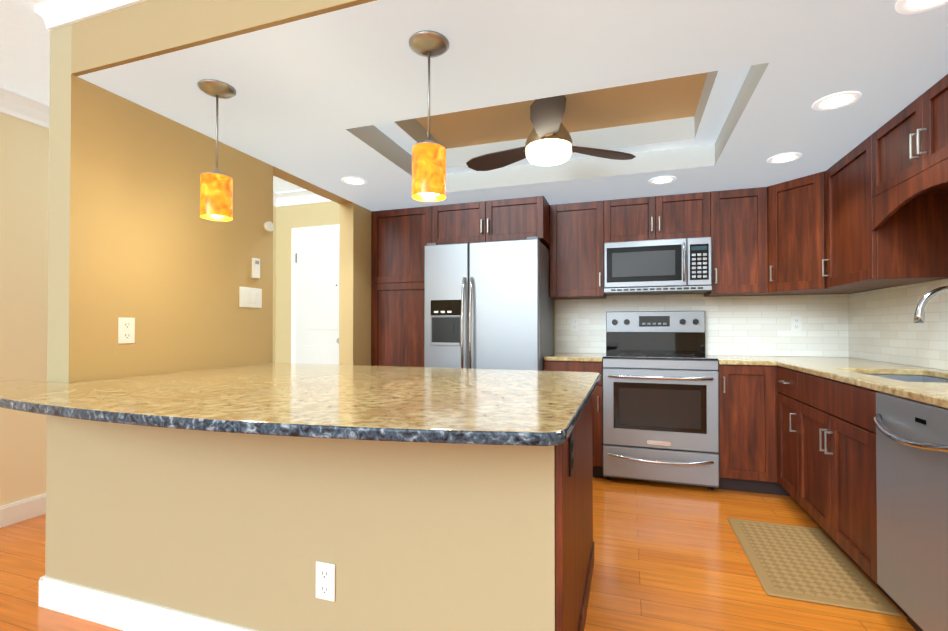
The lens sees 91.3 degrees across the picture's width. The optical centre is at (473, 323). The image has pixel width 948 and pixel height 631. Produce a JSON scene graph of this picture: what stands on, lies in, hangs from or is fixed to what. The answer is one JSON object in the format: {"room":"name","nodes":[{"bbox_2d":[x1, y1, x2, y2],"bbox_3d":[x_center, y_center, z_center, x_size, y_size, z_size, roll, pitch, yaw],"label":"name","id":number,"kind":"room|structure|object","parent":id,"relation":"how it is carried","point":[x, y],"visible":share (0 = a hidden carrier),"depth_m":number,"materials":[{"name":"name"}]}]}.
{"room":"kitchen","nodes":[
{"label":"kitchen","id":0,"kind":"room"},
{"bbox_2d":[0,112,275,505],"bbox_3d":[-3.153,-0.222,1.439,0.200,2.700,7.200,0,-1,18],"label":"wall","id":1,"kind":"structure","parent":0,"point":[24,175],"depth_m":2.70,"materials":[{"name":"beige paint"}]},
{"bbox_2d":[0,494,45,527],"bbox_3d":[-3.052,1.071,1.393,0.014,0.115,6.800,0,-1,18],"label":"baseboard","id":2,"kind":"structure","parent":1,"relation":"attached to","point":[19,511],"depth_m":2.68,"materials":[{"name":"white wood"}]},
{"bbox_2d":[0,85,280,206],"bbox_3d":[-3.011,-1.257,1.402,0.100,0.110,6.800,0,-1,18],"label":"crown molding","id":3,"kind":"structure","parent":1,"relation":"attached to","point":[13,103],"depth_m":2.67,"materials":[{"name":"white wood"}]},
{"bbox_2d":[0,0,302,191],"bbox_3d":[-0.734,-1.449,0.645,4.900,0.260,6.800,0,-1,18],"label":"ceiling","id":4,"kind":"structure","parent":0,"point":[24,51],"depth_m":2.23,"materials":[{"name":"white paint"}]},
{"bbox_2d":[45,24,371,581],"bbox_3d":[-1.179,-0.203,3.332,0.130,2.700,3.100,0,-1,18],"label":"wall","id":5,"kind":"structure","parent":0,"point":[132,233],"depth_m":2.13,"materials":[{"name":"brown paint"}]},
{"bbox_2d":[38,576,43,606],"bbox_3d":[-1.347,1.087,3.068,0.030,0.115,2.544,0,-1,18],"label":"baseboard","id":6,"kind":"structure","parent":5,"relation":"attached to","point":[41,578],"depth_m":1.86,"materials":[{"name":"white wood"}]},
{"bbox_2d":[30,0,147,31],"bbox_3d":[0.004,-1.258,1.262,3.890,0.110,0.100,0,-1,18],"label":"crown molding","id":7,"kind":"structure","parent":5,"relation":"attached to","point":[54,14],"depth_m":1.81,"materials":[{"name":"white"}]},
{"bbox_2d":[118,317,134,343],"bbox_3d":[-1.533,0.029,2.046,0.009,0.114,0.070,0,-1,18],"label":"outlet","id":8,"kind":"object","parent":5,"relation":"attached to","point":[126,330],"visible":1,"depth_m":2.04,"materials":[{"name":"white plastic"}]},
{"bbox_2d":[239,287,261,307],"bbox_3d":[-1.309,-0.154,2.721,0.009,0.116,0.166,0,-1,18],"label":"switch plate","id":9,"kind":"object","parent":5,"relation":"attached to","point":[250,297],"visible":1,"depth_m":2.71,"materials":[{"name":"white plastic"}]},
{"bbox_2d":[251,258,259,278],"bbox_3d":[-1.294,-0.329,2.750,0.021,0.120,0.050,0,-1,18],"label":"switch","id":10,"kind":"object","parent":5,"relation":"attached to","point":[255,273],"visible":0.98,"depth_m":2.73,"materials":[{"name":"white plastic"}]},
{"bbox_2d":[264,221,273,231],"bbox_3d":[-1.260,-0.598,2.847,0.025,0.060,0.060,0,-1,18],"label":"round sensor","id":11,"kind":"object","parent":5,"relation":"attached to","point":[268,226],"visible":0.96,"depth_m":2.83,"materials":[{"name":"white plastic"}]},
{"bbox_2d":[275,201,339,362],"bbox_3d":[-1.426,-0.191,4.553,1.110,2.700,0.200,0,-1,18],"label":"wall","id":12,"kind":"structure","parent":0,"point":[288,218],"depth_m":4.59,"materials":[{"name":"beige paint"}]},
{"bbox_2d":[277,189,330,205],"bbox_3d":[-1.473,-1.227,4.421,0.870,0.110,0.100,0,-1,18],"label":"crown molding","id":13,"kind":"structure","parent":12,"relation":"attached to","point":[295,197],"depth_m":4.50,"materials":[{"name":"white"}]},
{"bbox_2d":[291,224,339,363],"bbox_3d":[-1.446,0.108,4.442,0.730,2.099,0.018,0,-1,18],"label":"door frame","id":14,"kind":"structure","parent":12,"relation":"attached to","point":[318,229],"depth_m":4.54,"materials":[{"name":"white wood"}]},
{"bbox_2d":[295,231,339,364],"bbox_3d":[-1.461,0.139,4.403,0.604,2.022,0.099,0,-1,18],"label":"entry door","id":15,"kind":"structure","parent":12,"relation":"in","point":[317,302],"depth_m":4.43,"materials":[{"name":"white wood"}]},
{"bbox_2d":[0,477,915,630],"bbox_3d":[-0.675,1.152,0.795,5.300,0.060,7.570,0,-1,18],"label":"floor","id":16,"kind":"structure","parent":0,"point":[670,556],"depth_m":2.12,"materials":[{"name":"brown wood"}]},
{"bbox_2d":[67,418,554,630],"bbox_3d":[-0.681,0.695,1.577,1.918,0.870,0.100,0,-1,18],"label":"wall","id":17,"kind":"structure","parent":16,"relation":"on","point":[244,530],"depth_m":1.47,"materials":[{"name":"beige paint"}]},
{"bbox_2d":[41,576,256,630],"bbox_3d":[-0.760,1.072,1.539,2.049,0.115,0.014,0,-1,18],"label":"baseboard","id":18,"kind":"structure","parent":17,"relation":"attached to","point":[119,612],"depth_m":1.72,"materials":[{"name":"white wood"}]},
{"bbox_2d":[316,561,334,601],"bbox_3d":[-0.464,0.804,1.446,0.070,0.114,0.009,0,-1,18],"label":"outlet","id":19,"kind":"object","parent":17,"relation":"attached to","point":[325,581],"visible":1,"depth_m":1.44,"materials":[{"name":"white plastic"}]},
{"bbox_2d":[371,206,430,366],"bbox_3d":[-0.518,0.090,4.199,0.570,2.130,0.626,0,-1,18],"label":"tall cabinet","id":20,"kind":"object","parent":16,"relation":"on","point":[399,237],"depth_m":3.92,"materials":[{"name":"brown wood"}]},
{"bbox_2d":[424,236,554,370],"bbox_3d":[0.146,0.257,3.833,0.909,1.790,0.843,0,-1,18],"label":"refrigerator","id":21,"kind":"object","parent":16,"relation":"on","point":[489,305],"visible":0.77,"depth_m":3.50,"materials":[{"name":"grey metal"}]},
{"bbox_2d":[555,397,590,630],"bbox_3d":[-0.085,0.698,1.943,1.018,0.870,0.967,0,-1,18],"label":"base cabinet","id":22,"kind":"object","parent":16,"relation":"on","point":[574,553],"depth_m":1.46,"materials":[{"name":"brown wood"}]},
{"bbox_2d":[0,363,600,445],"bbox_3d":[-0.703,0.248,1.910,2.290,0.030,1.510,0,-1,18],"label":"countertop","id":23,"kind":"structure","parent":22,"relation":"on","point":[460,405],"depth_m":1.36,"materials":[{"name":"stone"}]},
{"bbox_2d":[569,433,573,476],"bbox_3d":[0.291,0.388,1.377,0.009,0.114,0.070,0,-1,18],"label":"outlet","id":24,"kind":"object","parent":22,"relation":"attached to","point":[571,453],"visible":0.98,"depth_m":1.36,"materials":[{"name":"black plastic"}]},
{"bbox_2d":[544,360,602,477],"bbox_3d":[0.832,0.716,3.743,0.430,0.870,0.626,0,-1,18],"label":"base cabinet","id":25,"kind":"object","parent":16,"relation":"on","point":[572,366],"depth_m":3.40,"materials":[{"name":"brown wood"}]},
{"bbox_2d":[544,353,604,361],"bbox_3d":[0.832,0.266,3.743,0.423,0.030,0.638,0,-1,18],"label":"countertop","id":26,"kind":"structure","parent":25,"relation":"on","point":[591,357],"depth_m":3.50,"materials":[{"name":"stone"}]},
{"bbox_2d":[603,311,718,489],"bbox_3d":[1.377,0.521,3.500,0.754,1.255,0.693,0,-1,18],"label":"electric range","id":27,"kind":"object","parent":16,"relation":"on","point":[660,397],"visible":1,"depth_m":3.26,"materials":[{"name":"grey metal"}]},
{"bbox_2d":[717,364,779,494],"bbox_3d":[1.915,0.713,3.382,0.334,0.870,0.626,0,-1,18],"label":"base cabinet","id":28,"kind":"object","parent":16,"relation":"on","point":[747,453],"depth_m":3.10,"materials":[{"name":"brown wood"}]},
{"bbox_2d":[780,485,790,495],"bbox_3d":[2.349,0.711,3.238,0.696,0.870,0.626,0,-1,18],"label":"toe kick","id":29,"kind":"object","parent":16,"relation":"on","point":[782,491],"depth_m":3.09,"materials":[{"name":"brown wood"}]},
{"bbox_2d":[727,518,901,615],"bbox_3d":[1.565,1.130,2.247,0.455,0.013,0.820,0,-1,18],"label":"kitchen mat","id":30,"kind":"object","parent":16,"relation":"on","point":[807,564],"visible":1,"depth_m":2.13,"materials":[{"name":"brown fabric"}]},
{"bbox_2d":[777,366,918,537],"bbox_3d":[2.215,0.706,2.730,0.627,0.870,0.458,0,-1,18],"label":"base cabinet","id":31,"kind":"object","parent":16,"relation":"on","point":[826,454],"depth_m":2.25,"materials":[{"name":"brown wood"}]},
{"bbox_2d":[709,355,947,408],"bbox_3d":[1.864,0.251,2.220,0.971,0.030,2.876,0,-1,18],"label":"countertop","id":32,"kind":"structure","parent":31,"relation":"on","point":[852,371],"depth_m":2.42,"materials":[{"name":"stone"}]},
{"bbox_2d":[868,374,947,382],"bbox_3d":[2.033,0.372,2.131,0.404,0.211,0.704,0,-1,18],"label":"undermount sink","id":33,"kind":"object","parent":32,"relation":"in","point":[909,378],"visible":0.06,"depth_m":2.41,"materials":[{"name":"silver metal"}]},
{"bbox_2d":[913,286,947,322],"bbox_3d":[2.151,0.031,2.067,0.278,0.408,0.108,0,-1,18],"label":"gooseneck faucet","id":34,"kind":"object","parent":32,"relation":"on","point":[919,315],"visible":1,"depth_m":2.12,"materials":[{"name":"silver metal"}]},
{"bbox_2d":[873,392,947,630],"bbox_3d":[1.738,0.695,1.448,0.670,0.868,0.599,0,-1,18],"label":"dishwasher","id":35,"kind":"object","parent":16,"relation":"on","point":[912,496],"visible":0.98,"depth_m":1.57,"materials":[{"name":"grey metal"}]},
{"bbox_2d":[77,0,947,210],"bbox_3d":[0.591,-1.275,2.659,3.660,0.570,2.880,0,-1,18],"label":"ceiling","id":36,"kind":"structure","parent":0,"point":[694,96],"depth_m":1.98,"materials":[{"name":"white paint"}]},
{"bbox_2d":[198,79,235,220],"bbox_3d":[-1.085,-0.722,1.957,0.144,0.550,0.144,0,-1,18],"label":"pendant light","id":37,"kind":"object","parent":36,"relation":"hanging from","point":[216,195],"visible":1,"depth_m":1.92,"materials":[{"name":"orange glass"}]},
{"bbox_2d":[71,0,375,75],"bbox_3d":[0.133,-1.288,1.283,3.660,0.570,0.020,0,-1,18],"label":"ceiling beam","id":38,"kind":"structure","parent":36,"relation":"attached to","point":[139,31],"depth_m":1.68,"materials":[{"name":"beige paint"}]},
{"bbox_2d":[341,177,366,184],"bbox_3d":[-0.823,-0.981,3.190,0.176,0.006,0.176,0,-1,18],"label":"recessed light","id":39,"kind":"object","parent":36,"relation":"in","point":[354,180],"visible":1,"depth_m":3.18,"materials":[{"name":"white"}]},
{"bbox_2d":[409,30,448,201],"bbox_3d":[-0.160,-0.725,1.649,0.144,0.550,0.144,0,-1,18],"label":"pendant light","id":40,"kind":"object","parent":36,"relation":"hanging from","point":[428,170],"visible":1,"depth_m":1.60,"materials":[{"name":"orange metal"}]},
{"bbox_2d":[466,95,635,170],"bbox_3d":[0.358,-1.090,2.558,1.021,0.342,0.977,0,-1,18],"label":"ceiling fan","id":41,"kind":"object","parent":36,"relation":"hanging from","point":[548,141],"visible":0.96,"depth_m":2.55,"materials":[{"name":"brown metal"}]},
{"bbox_2d":[649,176,675,183],"bbox_3d":[1.289,-0.982,3.171,0.176,0.006,0.176,0,-1,18],"label":"recessed light","id":42,"kind":"object","parent":36,"relation":"in","point":[662,179],"visible":1,"depth_m":3.17,"materials":[{"name":"white"}]},
{"bbox_2d":[767,152,801,163],"bbox_3d":[1.849,-0.986,2.764,0.176,0.006,0.176,0,-1,18],"label":"recessed light","id":43,"kind":"object","parent":36,"relation":"in","point":[783,158],"visible":1,"depth_m":2.76,"materials":[{"name":"white"}]},
{"bbox_2d":[812,91,861,110],"bbox_3d":[1.619,-0.992,2.071,0.176,0.006,0.176,0,-1,18],"label":"recessed light","id":44,"kind":"object","parent":36,"relation":"in","point":[837,100],"visible":1,"depth_m":2.06,"materials":[{"name":"white"}]},
{"bbox_2d":[895,0,947,13],"bbox_3d":[1.397,-0.999,1.407,0.176,0.006,0.176,0,-1,18],"label":"recessed light","id":45,"kind":"object","parent":36,"relation":"in","point":[910,6],"visible":1,"depth_m":1.46,"materials":[{"name":"white"}]},
{"bbox_2d":[554,294,827,356],"bbox_3d":[1.172,-0.196,4.078,3.860,2.700,0.200,0,-1,18],"label":"wall","id":46,"kind":"structure","parent":0,"point":[623,295],"depth_m":4.12,"materials":[{"name":"beige paint"}]},
{"bbox_2d":[431,196,550,247],"bbox_3d":[0.190,-0.812,3.972,0.923,0.330,0.626,0,-1,18],"label":"upper cabinet","id":47,"kind":"object","parent":46,"relation":"attached to","point":[516,218],"depth_m":3.67,"materials":[{"name":"brown wood"}]},
{"bbox_2d":[547,200,606,299],"bbox_3d":[0.876,-0.598,3.888,0.430,0.760,0.347,0,-1,18],"label":"upper cabinet","id":48,"kind":"object","parent":46,"relation":"attached to","point":[575,237],"depth_m":3.73,"materials":[{"name":"brown wood"}]},
{"bbox_2d":[607,191,714,242],"bbox_3d":[1.440,-0.807,3.702,0.760,0.345,0.347,0,-1,18],"label":"upper cabinet","id":49,"kind":"object","parent":46,"relation":"attached to","point":[689,215],"depth_m":3.53,"materials":[{"name":"brown wood"}]},
{"bbox_2d":[604,237,711,295],"bbox_3d":[1.423,-0.438,3.646,0.754,0.387,0.442,0,-1,18],"label":"microwave","id":50,"kind":"object","parent":49,"relation":"attached to","point":[667,266],"visible":1,"depth_m":3.49,"materials":[{"name":"grey metal"}]},
{"bbox_2d":[556,294,847,356],"bbox_3d":[1.741,0.004,3.774,2.130,0.492,0.008,0,-1,18],"label":"tile backsplash","id":51,"kind":"structure","parent":46,"relation":"attached to","point":[734,325],"depth_m":3.65,"materials":[{"name":"white tile"}]},
{"bbox_2d":[571,318,578,330],"bbox_3d":[0.882,0.004,4.051,0.070,0.114,0.009,0,-1,18],"label":"outlet","id":52,"kind":"object","parent":51,"relation":"attached to","point":[574,324],"visible":1,"depth_m":4.05,"materials":[{"name":"white plastic"}]},
{"bbox_2d":[791,316,801,330],"bbox_3d":[2.454,-0.001,3.527,0.070,0.114,0.009,0,-1,18],"label":"outlet","id":53,"kind":"object","parent":51,"relation":"attached to","point":[796,323],"visible":1,"depth_m":3.52,"materials":[{"name":"white plastic"}]},
{"bbox_2d":[704,187,767,296],"bbox_3d":[1.974,-0.601,3.523,0.365,0.760,0.347,0,-1,18],"label":"upper cabinet","id":54,"kind":"object","parent":46,"relation":"attached to","point":[739,245],"depth_m":3.37,"materials":[{"name":"brown wood"}]},
{"bbox_2d":[756,171,888,295],"bbox_3d":[2.393,-0.604,3.247,0.609,0.760,0.607,0,-1,18],"label":"upper cabinet","id":55,"kind":"object","parent":46,"relation":"attached to","point":[796,225],"visible":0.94,"depth_m":3.13,"materials":[{"name":"brown wood"}]},
{"bbox_2d":[850,278,947,369],"bbox_3d":[1.712,-0.236,-0.091,0.200,2.700,7.370,0,-1,18],"label":"wall","id":56,"kind":"structure","parent":0,"point":[896,286],"depth_m":2.80,"materials":[{"name":"white tile"}]},
{"bbox_2d":[822,74,947,287],"bbox_3d":[2.047,-0.618,1.845,0.379,0.760,2.270,0,-1,18],"label":"upper cabinet","id":57,"kind":"object","parent":56,"relation":"attached to","point":[887,204],"visible":1,"depth_m":2.35,"materials":[{"name":"brown wood"}]},
{"bbox_2d":[848,279,947,369],"bbox_3d":[2.322,-0.210,2.076,0.008,0.887,2.868,0,-1,18],"label":"tile backsplash","id":58,"kind":"structure","parent":56,"relation":"attached to","point":[877,325],"depth_m":2.77,"materials":[{"name":"white tile"}]}
]}

